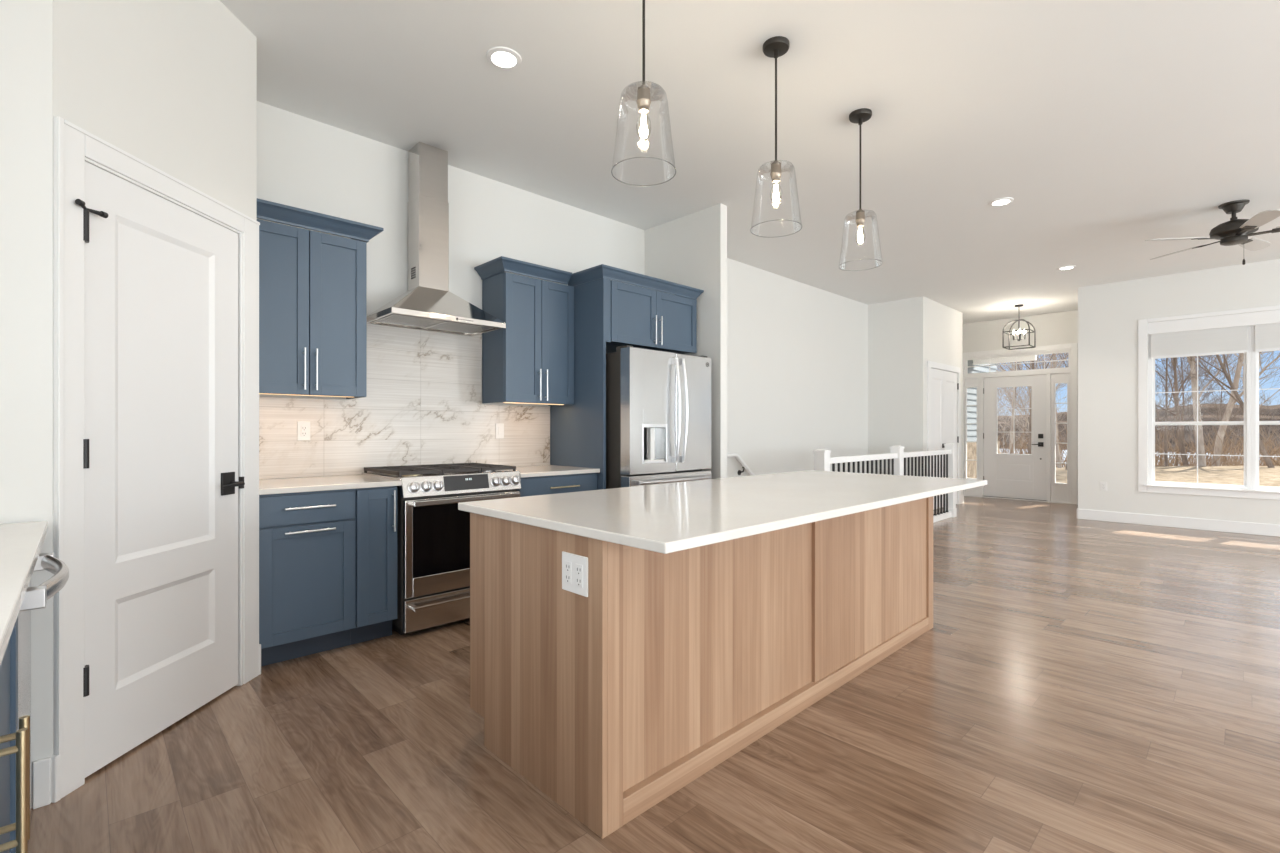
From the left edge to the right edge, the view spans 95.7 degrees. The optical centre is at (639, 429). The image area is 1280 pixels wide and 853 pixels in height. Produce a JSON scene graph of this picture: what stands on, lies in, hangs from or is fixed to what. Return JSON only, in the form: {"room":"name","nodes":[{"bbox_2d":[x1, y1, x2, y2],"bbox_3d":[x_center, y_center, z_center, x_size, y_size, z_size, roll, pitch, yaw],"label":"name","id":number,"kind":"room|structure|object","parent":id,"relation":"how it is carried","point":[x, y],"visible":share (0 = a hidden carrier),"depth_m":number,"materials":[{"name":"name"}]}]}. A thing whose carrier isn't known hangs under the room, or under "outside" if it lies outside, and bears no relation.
{"room":"kitchen","nodes":[
{"label":"kitchen","id":0,"kind":"room"},
{"bbox_2d":[0,0,256,807],"bbox_3d":[-2.163,-0.363,2.357,0.545,3.138,1.911,0,0,2],"label":"wall","id":1,"kind":"structure","parent":0,"point":[171,85],"depth_m":1.91,"materials":[{"name":"paint"}]},
{"bbox_2d":[33,644,260,808],"bbox_3d":[-1.894,1.131,2.350,0.047,0.150,1.024,0,0,2],"label":"baseboard","id":2,"kind":"structure","parent":1,"relation":"attached to","point":[46,771],"depth_m":1.86,"materials":[{"name":"white paint"}]},
{"bbox_2d":[54,116,259,797],"bbox_3d":[-1.932,0.093,2.368,0.109,2.226,0.970,0,0,1],"label":"trim","id":3,"kind":"structure","parent":1,"relation":"attached to","point":[74,145],"depth_m":1.96,"materials":[{"name":"white paint"}]},
{"bbox_2d":[75,161,244,777],"bbox_3d":[-1.883,0.136,2.339,0.099,2.116,0.813,0,0,1],"label":"door","id":4,"kind":"structure","parent":1,"relation":"in","point":[160,443],"depth_m":2.28,"materials":[{"name":"white paint"}]},
{"bbox_2d":[257,101,996,479],"bbox_3d":[2.462,-0.113,8.065,16.470,3.638,0.188,0,0,-44],"label":"wall","id":5,"kind":"structure","parent":0,"point":[797,352],"depth_m":5.19,"materials":[{"name":"paint"}]},
{"bbox_2d":[257,198,383,398],"bbox_3d":[-1.938,-0.710,3.407,0.693,1.022,0.399,0,0,-44],"label":"upper cabinet","id":6,"kind":"object","parent":5,"relation":"attached to","point":[313,284],"depth_m":3.29,"materials":[{"name":"blue paint"}]},
{"bbox_2d":[259,324,549,478],"bbox_3d":[-1.543,-0.227,4.073,2.189,1.034,0.011,0,0,-44],"label":"backsplash","id":7,"kind":"structure","parent":5,"relation":"attached to","point":[422,405],"depth_m":4.00,"materials":[{"name":"tile"}]},
{"bbox_2d":[297,421,309,440],"bbox_3d":[-2.064,0.006,3.558,0.072,0.117,0.010,0,0,-44],"label":"wall outlet","id":8,"kind":"object","parent":7,"relation":"attached to","point":[303,427],"visible":1,"depth_m":3.55,"materials":[{"name":"white plastic"}]},
{"bbox_2d":[301,425,306,435],"bbox_3d":[-2.062,0.006,3.556,0.034,0.068,0.003,0,0,-44],"label":"receptacle","id":9,"kind":"object","parent":8,"relation":"attached to","point":[303,427],"depth_m":3.55,"materials":[{"name":"white plastic"}]},
{"bbox_2d":[495,423,503,438],"bbox_3d":[-1.088,0.008,4.497,0.072,0.117,0.010,0,0,-44],"label":"wall switch","id":10,"kind":"object","parent":7,"relation":"attached to","point":[499,427],"visible":1,"depth_m":4.49,"materials":[{"name":"white plastic"}]},
{"bbox_2d":[367,142,505,335],"bbox_3d":[-1.368,-1.315,3.894,0.774,1.230,0.488,0,0,-44],"label":"range hood","id":11,"kind":"object","parent":5,"relation":"attached to","point":[428,304],"visible":0.93,"depth_m":3.92,"materials":[{"name":"silver metal"}]},
{"bbox_2d":[411,267,415,278],"bbox_3d":[-1.539,-1.065,3.934,0.002,0.073,0.070,0,0,-44],"label":"vent grille","id":12,"kind":"object","parent":11,"relation":"attached to","point":[413,269],"depth_m":3.93,"materials":[{"name":"silver metal"}]},
{"bbox_2d":[474,256,573,405],"bbox_3d":[-0.861,-0.710,4.448,0.687,1.022,0.392,0,0,-44],"label":"upper cabinet","id":13,"kind":"object","parent":5,"relation":"attached to","point":[530,360],"depth_m":4.32,"materials":[{"name":"blue paint"}]},
{"bbox_2d":[727,453,754,475],"bbox_3d":[2.033,1.391,7.455,3.166,2.272,0.100,0,0,-44],"label":"handrail","id":14,"kind":"object","parent":5,"relation":"attached to","point":[739,459],"visible":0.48,"depth_m":6.57,"materials":[{"name":"white paint"}]},
{"bbox_2d":[28,496,1279,852],"bbox_3d":[4.078,1.331,3.528,12.670,0.250,8.832,0,0,-44],"label":"floor","id":15,"kind":"structure","parent":0,"point":[1075,685],"depth_m":2.22,"materials":[{"name":"brown wood"}]},
{"bbox_2d":[0,616,29,852],"bbox_3d":[-1.244,0.764,0.708,0.684,0.885,0.906,0,0,-44],"label":"base cabinet","id":16,"kind":"object","parent":15,"relation":"on","point":[14,743],"visible":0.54,"depth_m":1.08,"materials":[{"name":"blue paint"}]},
{"bbox_2d":[18,552,68,808],"bbox_3d":[-1.756,0.765,1.273,0.714,0.882,0.606,0,0,-44],"label":"dishwasher","id":17,"kind":"object","parent":15,"relation":"on","point":[35,597],"visible":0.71,"depth_m":1.47,"materials":[{"name":"silver metal"}]},
{"bbox_2d":[259,489,354,665],"bbox_3d":[-1.931,0.764,3.234,0.463,0.885,0.659,0,0,-44],"label":"base cabinet","id":18,"kind":"object","parent":15,"relation":"on","point":[307,539],"visible":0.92,"depth_m":3.02,"materials":[{"name":"blue paint"}]},
{"bbox_2d":[259,474,401,494],"bbox_3d":[-1.846,0.306,3.322,0.708,0.029,0.649,0,0,-44],"label":"countertop","id":19,"kind":"structure","parent":18,"relation":"on","point":[322,483],"depth_m":3.21,"materials":[{"name":"white stone"}]},
{"bbox_2d":[350,486,396,644],"bbox_3d":[-1.681,0.764,3.474,0.230,0.885,0.659,0,0,-44],"label":"base cabinet","id":20,"kind":"object","parent":15,"relation":"on","point":[375,507],"visible":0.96,"depth_m":3.27,"materials":[{"name":"blue paint"}]},
{"bbox_2d":[361,463,520,634],"bbox_3d":[-1.285,0.725,3.803,0.796,0.962,0.720,0,0,-44],"label":"range","id":21,"kind":"object","parent":15,"relation":"on","point":[433,536],"visible":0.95,"depth_m":3.47,"materials":[{"name":"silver metal"}]},
{"bbox_2d":[361,470,519,479],"bbox_3d":[-1.313,0.284,3.832,0.796,0.012,0.640,0,0,-44],"label":"cooktop","id":22,"kind":"object","parent":21,"relation":"in","point":[465,474],"depth_m":3.61,"materials":[{"name":"black metal"}]},
{"bbox_2d":[517,473,596,496],"bbox_3d":[-0.769,0.764,4.351,0.688,0.885,0.659,0,0,-44],"label":"base cabinet","id":23,"kind":"object","parent":15,"relation":"on","point":[541,485],"visible":0.09,"depth_m":4.12,"materials":[{"name":"blue paint"}]},
{"bbox_2d":[509,465,599,477],"bbox_3d":[-0.775,0.306,4.353,0.694,0.029,0.649,0,0,-44],"label":"countertop","id":24,"kind":"structure","parent":23,"relation":"on","point":[540,470],"depth_m":4.24,"materials":[{"name":"white stone"}]},
{"bbox_2d":[550,264,703,489],"bbox_3d":[-0.113,-0.007,4.931,1.160,2.427,0.733,0,0,-44],"label":"tall cabinet","id":25,"kind":"object","parent":15,"relation":"on","point":[610,313],"visible":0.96,"depth_m":4.54,"materials":[{"name":"blue paint"}]},
{"bbox_2d":[606,345,711,488],"bbox_3d":[0.005,0.291,4.827,0.942,1.830,0.908,0,0,-44],"label":"refrigerator","id":26,"kind":"object","parent":15,"relation":"on","point":[658,403],"visible":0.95,"depth_m":4.44,"materials":[{"name":"silver metal"}]},
{"bbox_2d":[470,497,932,838],"bbox_3d":[0.547,0.764,2.927,2.638,0.885,0.846,0,0,-44],"label":"kitchen island","id":27,"kind":"object","parent":15,"relation":"on","point":[611,701],"visible":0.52,"depth_m":2.08,"materials":[{"name":"brown wood"}]},
{"bbox_2d":[562,551,587,596],"bbox_3d":[-0.204,0.446,1.798,0.010,0.120,0.128,0,0,-44],"label":"island outlet","id":28,"kind":"object","parent":27,"relation":"attached to","point":[574,567],"visible":1,"depth_m":1.79,"materials":[{"name":"white plastic"}]},
{"bbox_2d":[565,561,571,583],"bbox_3d":[-0.225,0.446,1.816,0.003,0.068,0.034,0,0,-44],"label":"receptacle","id":29,"kind":"object","parent":28,"relation":"attached to","point":[568,564],"depth_m":1.81,"materials":[{"name":"white plastic"}]},
{"bbox_2d":[576,564,582,587],"bbox_3d":[-0.186,0.446,1.776,0.003,0.068,0.034,0,0,-44],"label":"receptacle","id":30,"kind":"object","parent":28,"relation":"attached to","point":[579,567],"depth_m":1.77,"materials":[{"name":"white plastic"}]},
{"bbox_2d":[458,470,986,553],"bbox_3d":[0.648,0.306,2.848,2.718,0.030,1.148,0,0,-44],"label":"island countertop","id":31,"kind":"structure","parent":27,"relation":"on","point":[666,518],"depth_m":2.28,"materials":[{"name":"white stone"}]},
{"bbox_2d":[813,443,956,522],"bbox_3d":[3.038,0.695,6.835,3.671,1.022,0.126,0,0,-44],"label":"stair railing","id":32,"kind":"object","parent":15,"relation":"on","point":[897,457],"visible":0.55,"depth_m":7.06,"materials":[{"name":"white paint"}]},
{"bbox_3d":[-0.714,0.764,0.130,0.647,0.885,0.658,0,0,-44],"label":"base cabinet","id":33,"kind":"object","parent":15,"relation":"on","visible":0},
{"bbox_2d":[0,521,47,664],"bbox_3d":[-1.307,0.306,0.761,0.668,0.029,2.409,0,0,-44],"label":"countertop","id":34,"kind":"structure","parent":33,"relation":"on","point":[21,544],"depth_m":1.25,"materials":[{"name":"white stone"}]},
{"bbox_2d":[645,203,726,478],"bbox_3d":[0.398,-0.363,5.306,0.090,3.138,0.927,0,0,-44],"label":"wall","id":35,"kind":"structure","parent":0,"point":[690,250],"depth_m":5.04,"materials":[{"name":"paint"}]},
{"bbox_2d":[219,0,1279,323],"bbox_3d":[4.078,-2.007,3.528,12.670,0.150,8.832,0,0,-44],"label":"ceiling","id":36,"kind":"structure","parent":0,"point":[1110,127],"depth_m":3.53,"materials":[{"name":"paint"}]},
{"bbox_2d":[486,47,521,69],"bbox_3d":[-0.706,-1.927,3.010,0.180,0.010,0.180,0,0,-44],"label":"recessed light","id":37,"kind":"object","parent":36,"relation":"in","point":[505,58],"visible":1,"depth_m":3.00,"materials":[{"name":"white paint"}]},
{"bbox_2d":[611,0,675,185],"bbox_3d":[0.015,-1.469,2.268,0.254,0.925,0.254,0,0,-44],"label":"pendant light","id":38,"kind":"object","parent":36,"relation":"hanging from","point":[643,92],"visible":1,"depth_m":2.29,"materials":[{"name":"clear glass"}]},
{"bbox_2d":[636,88,650,113],"bbox_3d":[0.015,-1.287,2.268,0.058,0.082,0.058,0,0,-44],"label":"socket","id":39,"kind":"object","parent":38,"relation":"attached to","point":[643,95],"depth_m":2.25,"materials":[{"name":"silver metal"}]},
{"bbox_2d":[750,36,801,237],"bbox_3d":[0.683,-1.469,2.908,0.254,0.925,0.254,0,0,-44],"label":"pendant light","id":40,"kind":"object","parent":36,"relation":"hanging from","point":[775,47],"visible":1,"depth_m":2.92,"materials":[{"name":"clear glass"}]},
{"bbox_2d":[770,164,781,182],"bbox_3d":[0.683,-1.287,2.908,0.058,0.082,0.058,0,0,-44],"label":"socket","id":41,"kind":"object","parent":40,"relation":"attached to","point":[775,169],"depth_m":2.89,"materials":[{"name":"silver metal"}]},
{"bbox_2d":[839,108,882,270],"bbox_3d":[1.349,-1.469,3.546,0.254,0.925,0.254,0,0,-44],"label":"pendant light","id":42,"kind":"object","parent":36,"relation":"hanging from","point":[859,116],"visible":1,"depth_m":3.55,"materials":[{"name":"clear glass"}]},
{"bbox_2d":[855,212,864,226],"bbox_3d":[1.349,-1.287,3.546,0.058,0.082,0.058,0,0,-44],"label":"socket","id":43,"kind":"object","parent":42,"relation":"attached to","point":[860,216],"depth_m":3.53,"materials":[{"name":"silver metal"}]},
{"bbox_2d":[989,197,1013,205],"bbox_3d":[3.053,-1.927,4.901,0.180,0.010,0.180,0,0,-44],"label":"recessed light","id":44,"kind":"object","parent":36,"relation":"in","point":[1006,200],"visible":1,"depth_m":4.88,"materials":[{"name":"white paint"}]},
{"bbox_2d":[1002,304,1035,349],"bbox_3d":[5.862,-1.601,8.961,0.362,0.662,0.360,0,0,-44],"label":"lantern pendant","id":45,"kind":"object","parent":36,"relation":"hanging from","point":[1019,330],"visible":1,"depth_m":8.95,"materials":[{"name":"black metal"}]},
{"bbox_2d":[1057,265,1075,269],"bbox_3d":[5.073,-1.927,6.892,0.180,0.010,0.180,0,0,-44],"label":"recessed light","id":46,"kind":"object","parent":36,"relation":"in","point":[1069,266],"visible":1,"depth_m":6.87,"materials":[{"name":"white paint"}]},
{"bbox_2d":[1145,199,1279,264],"bbox_3d":[5.115,-1.668,4.920,1.278,0.528,1.240,0,0,-44],"label":"ceiling fan","id":47,"kind":"object","parent":36,"relation":"hanging from","point":[1235,231],"visible":1,"depth_m":4.90,"materials":[{"name":"brown metal"}]},
{"bbox_2d":[868,296,962,503],"bbox_3d":[4.824,-0.363,9.642,2.820,3.138,0.812,0,0,-44],"label":"wall","id":48,"kind":"structure","parent":0,"point":[904,334],"depth_m":8.69,"materials":[{"name":"paint"}]},
{"bbox_2d":[931,368,943,509],"bbox_3d":[4.493,0.138,8.747,0.615,2.113,0.100,0,0,-44],"label":"door","id":49,"kind":"structure","parent":48,"relation":"in","point":[937,376],"depth_m":8.81,"materials":[{"name":"white paint"}]},
{"bbox_2d":[927,361,960,503],"bbox_3d":[4.715,0.096,8.961,1.400,2.220,0.018,0,0,-44],"label":"trim","id":50,"kind":"structure","parent":48,"relation":"attached to","point":[930,364],"depth_m":8.81,"materials":[{"name":"white paint"}]},
{"bbox_2d":[944,371,958,503],"bbox_3d":[4.939,0.138,9.175,0.613,2.113,0.100,0,0,-44],"label":"door","id":51,"kind":"structure","parent":48,"relation":"in","point":[951,386],"depth_m":9.20,"materials":[{"name":"white paint"}]},
{"bbox_2d":[967,441,999,477],"bbox_3d":[7.070,0.986,12.370,3.900,1.440,0.070,0,0,-44],"label":"stone wall","id":52,"kind":"structure","parent":0,"point":[971,446],"depth_m":12.32,"materials":[{"name":"beige stone"}]},
{"bbox_2d":[963,310,1077,352],"bbox_3d":[6.602,-0.363,9.935,0.150,3.138,2.310,0,0,-44],"label":"wall","id":53,"kind":"structure","parent":0,"point":[1060,327],"depth_m":9.88,"materials":[{"name":"paint"}]},
{"bbox_2d":[965,378,978,495],"bbox_3d":[6.025,0.126,10.498,0.062,2.110,0.249,0,0,-44],"label":"window","id":54,"kind":"structure","parent":53,"relation":"in","point":[969,383],"depth_m":10.48,"materials":[{"name":"white paint"}]},
{"bbox_2d":[973,355,1036,364],"bbox_3d":[6.774,-1.579,11.509,2.280,0.330,4.800,0,0,-44],"label":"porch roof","id":55,"kind":"structure","parent":53,"relation":"attached to","point":[1032,357],"depth_m":12.07,"materials":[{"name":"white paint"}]},
{"bbox_2d":[982,375,1045,501],"bbox_3d":[6.461,0.141,10.011,0.107,2.130,0.978,0,0,-44],"label":"door","id":56,"kind":"structure","parent":53,"relation":"in","point":[1015,476],"depth_m":10.00,"materials":[{"name":"white paint"}]},
{"bbox_2d":[965,350,1070,375],"bbox_3d":[6.490,-1.146,10.022,0.050,0.315,1.580,0,0,-44],"label":"window","id":57,"kind":"structure","parent":53,"relation":"in","point":[1063,351],"depth_m":9.96,"materials":[{"name":"white paint"}]},
{"bbox_2d":[963,343,1077,504],"bbox_3d":[6.484,-0.099,10.023,0.138,2.610,1.770,0,0,-44],"label":"trim","id":58,"kind":"structure","parent":53,"relation":"attached to","point":[1073,347],"depth_m":9.64,"materials":[{"name":"white paint"}]},
{"bbox_2d":[1051,373,1070,501],"bbox_3d":[6.939,0.126,9.547,0.062,2.110,0.273,0,0,-44],"label":"window","id":59,"kind":"structure","parent":53,"relation":"in","point":[1060,492],"depth_m":9.55,"materials":[{"name":"white paint"}]},
{"bbox_2d":[998,355,1045,443],"bbox_3d":[33.413,-2.055,53.573,8.571,13.267,7.714,0,0,-34],"label":"bare tree","id":60,"kind":"object","parent":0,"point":[1037,355],"visible":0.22,"depth_m":53.61,"materials":[{"name":"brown plant"}]},
{"bbox_2d":[1078,259,1279,524],"bbox_3d":[8.101,-0.363,5.744,0.160,3.138,6.050,0,0,-44],"label":"wall","id":61,"kind":"structure","parent":0,"point":[1109,314],"depth_m":7.48,"materials":[{"name":"paint"}]},
{"bbox_2d":[1100,482,1106,490],"bbox_3d":[6.133,0.746,7.668,0.010,0.117,0.072,0,0,-44],"label":"wall outlet","id":62,"kind":"object","parent":61,"relation":"attached to","point":[1103,485],"visible":1,"depth_m":7.66,"materials":[{"name":"white plastic"}]},
{"bbox_2d":[1078,509,1279,536],"bbox_3d":[8.037,1.139,5.683,0.016,0.135,6.050,0,0,-44],"label":"baseboard","id":63,"kind":"structure","parent":61,"relation":"attached to","point":[1121,517],"depth_m":7.10,"materials":[{"name":"white paint"}]},
{"bbox_2d":[1148,326,1250,489],"bbox_3d":[6.828,-0.269,7.096,0.080,1.940,0.907,0,0,-44],"label":"window","id":64,"kind":"structure","parent":61,"relation":"in","point":[1247,356],"depth_m":7.07,"materials":[{"name":"white plastic"}]},
{"bbox_2d":[1151,326,1247,358],"bbox_3d":[6.782,-1.056,7.051,0.036,0.310,0.847,0,0,-44],"label":"window shade","id":65,"kind":"object","parent":64,"relation":"attached to","point":[1230,340],"visible":1,"depth_m":7.02,"materials":[{"name":"white fabric"}]},
{"bbox_2d":[1138,305,1279,499],"bbox_3d":[7.393,-0.309,6.382,0.115,2.200,2.900,0,0,-44],"label":"trim","id":66,"kind":"structure","parent":61,"relation":"attached to","point":[1145,327],"depth_m":7.12,"materials":[{"name":"white paint"}]},
{"bbox_2d":[1251,326,1279,490],"bbox_3d":[7.456,-0.269,6.442,0.080,1.940,0.907,0,0,-44],"label":"window","id":67,"kind":"structure","parent":61,"relation":"in","point":[1255,422],"depth_m":6.72,"materials":[{"name":"white plastic"}]},
{"bbox_2d":[1255,323,1279,351],"bbox_3d":[7.410,-1.056,6.398,0.036,0.310,0.847,0,0,-44],"label":"window shade","id":68,"kind":"object","parent":67,"relation":"attached to","point":[1267,336],"visible":1,"depth_m":6.62,"materials":[{"name":"white fabric"}]},
{"label":"outside","id":69,"kind":"structure","parent":0,"visible":0},
{"bbox_2d":[1000,449,1278,466],"bbox_3d":[95.695,4.381,119.776,216.000,0.250,280.000,0,0,-44],"label":"frozen lake","id":70,"kind":"structure","parent":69,"point":[1001,449],"depth_m":96.33,"materials":[{"name":"white ice"}]},
{"bbox_2d":[998,388,1029,452],"bbox_3d":[39.046,-0.342,61.190,5.620,9.666,6.245,0,0,15],"label":"bare tree","id":71,"kind":"object","parent":70,"relation":"on","point":[1002,388],"visible":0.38,"depth_m":60.24,"materials":[{"name":"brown plant"}]},
{"bbox_2d":[1155,378,1186,434],"bbox_3d":[41.874,0.049,47.656,4.114,8.885,5.256,0,0,-26],"label":"bare tree","id":72,"kind":"object","parent":70,"relation":"on","point":[1159,378],"visible":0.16,"depth_m":46.88,"materials":[{"name":"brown plant"}]},
{"bbox_2d":[1156,356,1259,455],"bbox_3d":[51.681,-1.771,53.459,7.528,12.727,5.892,0,0,30],"label":"bare tree","id":73,"kind":"object","parent":70,"relation":"on","point":[1209,356],"visible":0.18,"depth_m":53.58,"materials":[{"name":"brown plant"}]},
{"bbox_2d":[1186,383,1267,456],"bbox_3d":[50.355,0.104,49.582,6.408,8.865,4.964,0,0,-40],"label":"bare tree","id":74,"kind":"object","parent":70,"relation":"on","point":[1217,403],"visible":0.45,"depth_m":49.42,"materials":[{"name":"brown plant"}]},
{"bbox_2d":[1211,385,1279,449],"bbox_3d":[61.839,-0.394,58.381,5.650,9.928,7.450,0,0,-39],"label":"bare tree","id":75,"kind":"object","parent":70,"relation":"on","point":[1238,385],"visible":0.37,"depth_m":57.95,"materials":[{"name":"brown plant"}]},
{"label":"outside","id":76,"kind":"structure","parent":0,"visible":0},
{"bbox_2d":[998,415,1279,453],"bbox_3d":[108.087,0.078,138.630,48.000,8.657,290.000,0,0,-44],"label":"trees","id":77,"kind":"object","parent":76,"point":[1207,417],"visible":0.05,"depth_m":114.51,"materials":[{"name":"brown plant"}]},
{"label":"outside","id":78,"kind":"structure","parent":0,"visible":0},
{"bbox_2d":[998,404,1279,421],"bbox_3d":[149.892,-1.705,178.833,64.000,12.222,290.000,0,0,-44],"label":"hills","id":79,"kind":"structure","parent":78,"point":[1275,407],"depth_m":156.00,"materials":[{"name":"brown plant"}]},
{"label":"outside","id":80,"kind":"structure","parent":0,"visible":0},
{"bbox_2d":[1056,466,1279,486],"bbox_3d":[22.165,2.956,28.253,51.320,2.700,58.000,0,0,-44],"label":"lawn","id":81,"kind":"structure","parent":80,"point":[1230,475],"depth_m":20.90,"materials":[{"name":"beige plant"}]},
{"bbox_2d":[997,367,1022,418],"bbox_3d":[24.819,-1.383,42.570,6.875,11.868,6.132,0,0,-23],"label":"bare tree","id":82,"kind":"object","parent":81,"relation":"on","point":[1002,367],"visible":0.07,"depth_m":41.50,"materials":[{"name":"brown plant"}]},
{"bbox_2d":[998,388,1030,439],"bbox_3d":[28.490,-0.231,45.683,6.094,9.432,5.485,0,0,-39],"label":"bare tree","id":83,"kind":"object","parent":81,"relation":"on","point":[1030,388],"visible":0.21,"depth_m":44.58,"materials":[{"name":"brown plant"}]},
{"bbox_2d":[998,355,1051,453],"bbox_3d":[17.765,-4.134,28.616,5.868,12.729,7.527,0,0,13],"label":"bare tree","id":84,"kind":"object","parent":81,"relation":"on","point":[1011,368],"visible":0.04,"depth_m":28.83,"materials":[{"name":"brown plant"}]},
{"bbox_2d":[997,353,1061,445],"bbox_3d":[21.179,-3.004,32.776,7.624,11.801,6.862,0,0,-32],"label":"bare tree","id":85,"kind":"object","parent":81,"relation":"on","point":[1061,353],"visible":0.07,"depth_m":32.70,"materials":[{"name":"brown plant"}]},
{"bbox_2d":[996,353,1066,467],"bbox_3d":[19.075,-4.261,26.827,9.025,12.556,7.180,0,0,-26],"label":"bare tree","id":86,"kind":"object","parent":81,"relation":"on","point":[1058,458],"visible":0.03,"depth_m":26.01,"materials":[{"name":"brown plant"}]},
{"bbox_2d":[998,354,1066,449],"bbox_3d":[21.958,-1.841,32.681,5.045,9.764,5.656,0,0,34],"label":"bare tree","id":87,"kind":"object","parent":81,"relation":"on","point":[1017,403],"visible":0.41,"depth_m":33.03,"materials":[{"name":"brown plant"}]},
{"bbox_2d":[997,353,1067,430],"bbox_3d":[25.351,-3.372,36.822,8.054,13.904,7.184,0,0,1],"label":"bare tree","id":88,"kind":"object","parent":81,"relation":"on","point":[1056,353],"visible":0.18,"depth_m":36.75,"materials":[{"name":"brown plant"}]},
{"bbox_2d":[998,354,1067,423],"bbox_3d":[24.554,-3.478,35.127,7.852,13.555,7.004,0,0,11],"label":"bare tree","id":89,"kind":"object","parent":81,"relation":"on","point":[1057,386],"visible":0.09,"depth_m":35.25,"materials":[{"name":"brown plant"}]},
{"bbox_2d":[1001,353,1067,453],"bbox_3d":[16.028,-4.159,24.512,6.988,12.298,6.381,0,0,40],"label":"bare tree","id":90,"kind":"object","parent":81,"relation":"on","point":[1032,367],"visible":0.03,"depth_m":24.60,"materials":[{"name":"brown plant"}]},
{"bbox_2d":[1002,368,1066,445],"bbox_3d":[30.959,-0.244,44.948,5.487,9.473,4.894,0,0,-41],"label":"bare tree","id":91,"kind":"object","parent":81,"relation":"on","point":[1046,368],"visible":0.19,"depth_m":44.45,"materials":[{"name":"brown plant"}]},
{"bbox_2d":[998,420,1279,466],"bbox_3d":[34.706,1.827,36.671,40.875,4.983,20.278,0,0,-2],"label":"undergrowth","id":92,"kind":"object","parent":81,"relation":"on","point":[1235,461],"visible":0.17,"depth_m":29.26,"materials":[{"name":"brown plant"}]},
{"bbox_2d":[1155,355,1218,465],"bbox_3d":[25.942,-3.047,28.348,7.360,10.183,5.702,0,0,-25],"label":"bare tree","id":93,"kind":"object","parent":81,"relation":"on","point":[1176,414],"visible":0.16,"depth_m":27.66,"materials":[{"name":"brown plant"}]},
{"bbox_2d":[1155,355,1222,465],"bbox_3d":[23.198,-3.833,26.284,5.362,11.582,6.851,0,0,12],"label":"bare tree","id":94,"kind":"object","parent":81,"relation":"on","point":[1167,359],"visible":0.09,"depth_m":26.39,"materials":[{"name":"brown plant"}]},
{"bbox_2d":[1155,353,1238,446],"bbox_3d":[33.054,-3.275,34.497,5.982,12.922,7.643,0,0,10],"label":"bare tree","id":95,"kind":"object","parent":81,"relation":"on","point":[1190,398],"visible":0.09,"depth_m":34.26,"materials":[{"name":"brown plant"}]},
{"bbox_2d":[1155,358,1243,465],"bbox_3d":[28.292,-2.820,30.636,5.056,10.920,6.459,0,0,-18],"label":"bare tree","id":96,"kind":"object","parent":81,"relation":"on","point":[1176,464],"visible":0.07,"depth_m":30.13,"materials":[{"name":"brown plant"}]},
{"bbox_2d":[1155,355,1264,463],"bbox_3d":[36.086,-0.806,39.104,5.853,10.453,7.556,0,0,2],"label":"bare tree","id":97,"kind":"object","parent":81,"relation":"on","point":[1169,386],"visible":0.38,"depth_m":39.55,"materials":[{"name":"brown plant"}]},
{"bbox_2d":[1187,353,1243,465],"bbox_3d":[24.962,-5.228,27.620,10.737,14.418,6.895,0,0,-36],"label":"bare tree","id":98,"kind":"object","parent":81,"relation":"on","point":[1201,458],"visible":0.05,"depth_m":27.06,"materials":[{"name":"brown plant"}]},
{"bbox_2d":[1157,352,1274,467],"bbox_3d":[24.495,-3.752,26.315,7.134,11.436,7.420,0,0,26],"label":"bare tree","id":99,"kind":"object","parent":81,"relation":"on","point":[1238,399],"visible":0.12,"depth_m":25.85,"materials":[{"name":"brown plant"}]},
{"bbox_2d":[1180,397,1276,449],"bbox_3d":[42.778,0.717,42.177,4.231,7.556,5.462,0,0,15],"label":"bare tree","id":100,"kind":"object","parent":81,"relation":"on","point":[1242,397],"visible":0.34,"depth_m":42.15,"materials":[{"name":"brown plant"}]},
{"bbox_2d":[1178,351,1279,449],"bbox_3d":[41.653,-1.722,40.921,5.844,12.624,7.467,0,0,-38],"label":"bare tree","id":101,"kind":"object","parent":81,"relation":"on","point":[1220,408],"visible":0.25,"depth_m":40.99,"materials":[{"name":"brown plant"}]},
{"bbox_2d":[1182,351,1279,465],"bbox_3d":[32.266,-4.096,30.808,7.448,12.810,8.275,0,0,14],"label":"bare tree","id":102,"kind":"object","parent":81,"relation":"on","point":[1268,351],"visible":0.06,"depth_m":29.17,"materials":[{"name":"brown plant"}]},
{"bbox_2d":[1211,351,1279,465],"bbox_3d":[28.590,-5.768,27.415,7.401,15.788,7.818,0,0,-14],"label":"bare tree","id":103,"kind":"object","parent":81,"relation":"on","point":[1218,445],"visible":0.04,"depth_m":27.36,"materials":[{"name":"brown plant"}]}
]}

